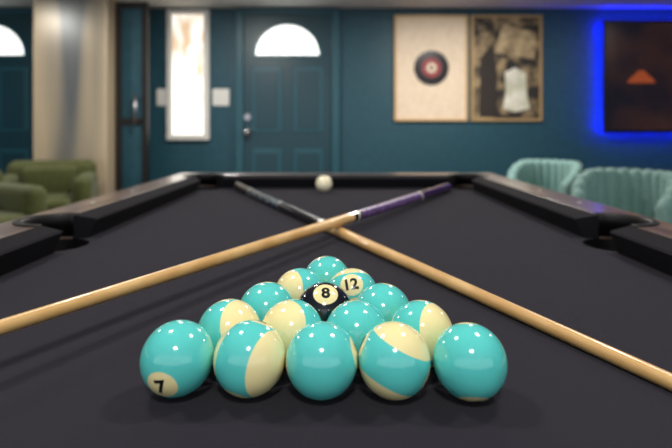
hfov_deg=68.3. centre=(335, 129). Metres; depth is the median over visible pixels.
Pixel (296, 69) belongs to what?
panel rim
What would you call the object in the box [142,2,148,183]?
stile
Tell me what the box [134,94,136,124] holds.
handle
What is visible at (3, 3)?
ceiling
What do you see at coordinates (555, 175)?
chair
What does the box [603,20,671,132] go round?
television
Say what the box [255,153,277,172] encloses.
panel field
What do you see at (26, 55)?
window
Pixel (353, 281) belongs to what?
ball
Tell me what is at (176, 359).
ball
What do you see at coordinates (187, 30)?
pane
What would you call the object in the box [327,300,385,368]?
ball
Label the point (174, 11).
rail
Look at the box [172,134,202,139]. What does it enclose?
rail
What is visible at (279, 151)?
panel rim
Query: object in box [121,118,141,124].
rail
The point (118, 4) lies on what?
stile
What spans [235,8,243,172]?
door frame
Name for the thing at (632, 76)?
picture
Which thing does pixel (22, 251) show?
cushion
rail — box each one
[121,2,141,8]
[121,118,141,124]
[172,9,202,14]
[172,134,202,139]
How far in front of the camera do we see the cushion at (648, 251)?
0.77 m
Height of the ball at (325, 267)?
0.057 m
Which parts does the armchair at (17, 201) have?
arm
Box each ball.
[139,320,213,397]
[198,298,259,350]
[213,320,285,398]
[241,282,292,320]
[263,299,321,366]
[277,268,321,298]
[286,321,357,400]
[298,282,349,321]
[306,256,346,281]
[316,175,331,191]
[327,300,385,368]
[330,268,374,299]
[357,283,408,321]
[358,321,430,400]
[391,300,451,367]
[433,322,507,401]
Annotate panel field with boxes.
[2,71,24,128]
[2,153,24,174]
[255,71,277,128]
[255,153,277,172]
[297,71,319,128]
[297,153,319,172]
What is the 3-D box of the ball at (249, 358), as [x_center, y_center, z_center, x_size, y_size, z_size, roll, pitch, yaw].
[-0.069,0.182,0.396,0.057,0.057,0.057,0,0,25]
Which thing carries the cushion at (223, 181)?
on the pool table
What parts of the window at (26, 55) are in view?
fanlight glass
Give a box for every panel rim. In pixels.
[0,67,28,131]
[0,149,28,171]
[252,67,281,131]
[252,149,281,172]
[294,67,322,131]
[294,149,322,172]
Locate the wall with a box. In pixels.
[149,8,671,181]
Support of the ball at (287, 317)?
on the pool table
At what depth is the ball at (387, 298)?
0.48 m
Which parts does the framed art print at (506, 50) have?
frame, frame, frame, frame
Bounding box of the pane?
[172,14,202,134]
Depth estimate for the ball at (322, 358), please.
0.37 m
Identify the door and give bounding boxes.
[122,9,141,189]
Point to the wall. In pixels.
(570, 127)
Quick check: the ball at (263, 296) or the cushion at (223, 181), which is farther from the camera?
the cushion at (223, 181)
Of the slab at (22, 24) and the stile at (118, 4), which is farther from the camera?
the slab at (22, 24)
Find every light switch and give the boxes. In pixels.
[157,89,165,105]
[212,89,228,105]
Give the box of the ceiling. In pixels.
[0,0,671,7]
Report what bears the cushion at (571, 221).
on the pool table
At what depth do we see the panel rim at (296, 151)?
4.95 m
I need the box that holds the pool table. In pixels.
[0,173,671,447]
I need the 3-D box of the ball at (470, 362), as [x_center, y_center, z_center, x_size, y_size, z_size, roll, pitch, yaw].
[0.105,0.182,0.391,0.057,0.057,0.057,0,0,27]
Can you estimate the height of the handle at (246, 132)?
0.072 m
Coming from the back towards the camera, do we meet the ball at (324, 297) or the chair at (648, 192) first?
the chair at (648, 192)
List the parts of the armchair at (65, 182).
arm, arm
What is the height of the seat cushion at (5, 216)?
0.150 m
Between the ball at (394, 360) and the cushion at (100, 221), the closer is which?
the ball at (394, 360)
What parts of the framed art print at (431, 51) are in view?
frame, frame, frame, frame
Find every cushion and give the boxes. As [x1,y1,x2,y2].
[0,211,25,223]
[0,226,61,275]
[21,165,77,193]
[47,193,71,209]
[73,177,200,238]
[217,175,454,187]
[471,177,598,238]
[610,226,671,275]
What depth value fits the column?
4.40 m
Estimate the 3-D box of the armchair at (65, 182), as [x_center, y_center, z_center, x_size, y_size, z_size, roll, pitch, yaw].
[-2.282,0.612,3.905,0.700,0.723,0.670,0,0,-20]
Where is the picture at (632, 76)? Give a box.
[627,71,654,82]
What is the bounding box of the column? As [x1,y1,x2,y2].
[33,0,120,195]
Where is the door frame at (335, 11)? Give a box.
[332,8,339,172]
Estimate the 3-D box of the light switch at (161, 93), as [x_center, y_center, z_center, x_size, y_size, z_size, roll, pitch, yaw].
[-1.758,-0.330,4.990,0.100,0.170,0.017,0,0,0]
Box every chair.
[507,159,582,194]
[571,168,671,223]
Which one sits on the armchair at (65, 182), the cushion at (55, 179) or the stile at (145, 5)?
the cushion at (55, 179)
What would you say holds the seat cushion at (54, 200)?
on the armchair at (65, 182)
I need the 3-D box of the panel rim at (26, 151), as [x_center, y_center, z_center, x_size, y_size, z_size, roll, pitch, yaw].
[-3.227,0.481,4.957,0.295,0.580,0.015,0,0,0]
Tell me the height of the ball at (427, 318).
0.057 m
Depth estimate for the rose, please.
4.95 m
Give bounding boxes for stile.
[116,2,121,190]
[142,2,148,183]
[166,9,171,139]
[203,9,209,139]
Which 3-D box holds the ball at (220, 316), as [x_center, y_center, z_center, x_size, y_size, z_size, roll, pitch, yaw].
[-0.097,0.182,0.447,0.057,0.057,0.057,0,0,23]
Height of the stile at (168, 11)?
1.309 m
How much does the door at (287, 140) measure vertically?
2.120 m
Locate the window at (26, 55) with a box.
[0,24,28,57]
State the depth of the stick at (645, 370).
0.58 m
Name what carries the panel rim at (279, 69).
attached to the door at (287, 140)
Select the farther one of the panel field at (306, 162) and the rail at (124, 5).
the panel field at (306, 162)
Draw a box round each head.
[0,8,32,13]
[243,8,331,14]
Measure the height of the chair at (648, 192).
0.767 m
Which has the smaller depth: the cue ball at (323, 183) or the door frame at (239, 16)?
the cue ball at (323, 183)
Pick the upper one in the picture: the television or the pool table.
the television
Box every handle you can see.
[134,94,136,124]
[243,128,249,135]
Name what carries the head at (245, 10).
attached to the wall
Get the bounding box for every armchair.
[0,171,46,223]
[3,159,97,209]
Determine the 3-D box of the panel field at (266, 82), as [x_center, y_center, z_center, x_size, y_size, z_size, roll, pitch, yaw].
[-0.692,-0.304,4.949,0.225,0.580,0.013,0,0,0]
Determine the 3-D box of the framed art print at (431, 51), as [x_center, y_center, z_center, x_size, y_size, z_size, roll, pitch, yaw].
[0.955,-0.623,4.981,0.737,1.065,0.033,0,0,0]
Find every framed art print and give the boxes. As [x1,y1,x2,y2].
[394,15,467,120]
[471,15,541,120]
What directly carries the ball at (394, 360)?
on the pool table
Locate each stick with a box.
[0,183,452,335]
[232,182,671,391]
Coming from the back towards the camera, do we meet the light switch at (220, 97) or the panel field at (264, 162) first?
the light switch at (220, 97)
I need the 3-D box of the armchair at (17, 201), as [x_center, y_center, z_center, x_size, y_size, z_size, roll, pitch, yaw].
[-2.254,0.612,3.002,0.670,0.723,0.700,0,0,30]
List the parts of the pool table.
rail frame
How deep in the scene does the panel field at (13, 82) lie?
4.94 m
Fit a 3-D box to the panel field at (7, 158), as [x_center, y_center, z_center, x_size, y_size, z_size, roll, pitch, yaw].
[-3.227,0.481,4.949,0.225,0.510,0.013,0,0,0]
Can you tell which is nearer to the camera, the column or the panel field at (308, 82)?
the column
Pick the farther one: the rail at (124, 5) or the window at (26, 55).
the window at (26, 55)
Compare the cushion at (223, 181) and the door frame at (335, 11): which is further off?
the door frame at (335, 11)
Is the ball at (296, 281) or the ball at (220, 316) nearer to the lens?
the ball at (220, 316)
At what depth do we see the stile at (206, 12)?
4.95 m
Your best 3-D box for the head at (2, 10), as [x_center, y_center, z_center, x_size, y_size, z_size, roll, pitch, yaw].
[-3.434,-1.192,4.970,0.880,0.065,0.059,0,0,0]
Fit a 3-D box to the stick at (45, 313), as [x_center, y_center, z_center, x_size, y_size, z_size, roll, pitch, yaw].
[0.030,0.185,1.031,0.029,0.049,1.540,0,0,28]
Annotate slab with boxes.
[0,14,32,159]
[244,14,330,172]
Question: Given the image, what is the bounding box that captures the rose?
[244,114,250,120]
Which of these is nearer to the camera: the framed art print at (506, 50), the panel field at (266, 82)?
the panel field at (266, 82)
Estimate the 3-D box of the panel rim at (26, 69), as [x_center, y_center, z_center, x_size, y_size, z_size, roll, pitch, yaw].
[-3.227,-0.304,4.957,0.295,0.650,0.015,0,0,0]

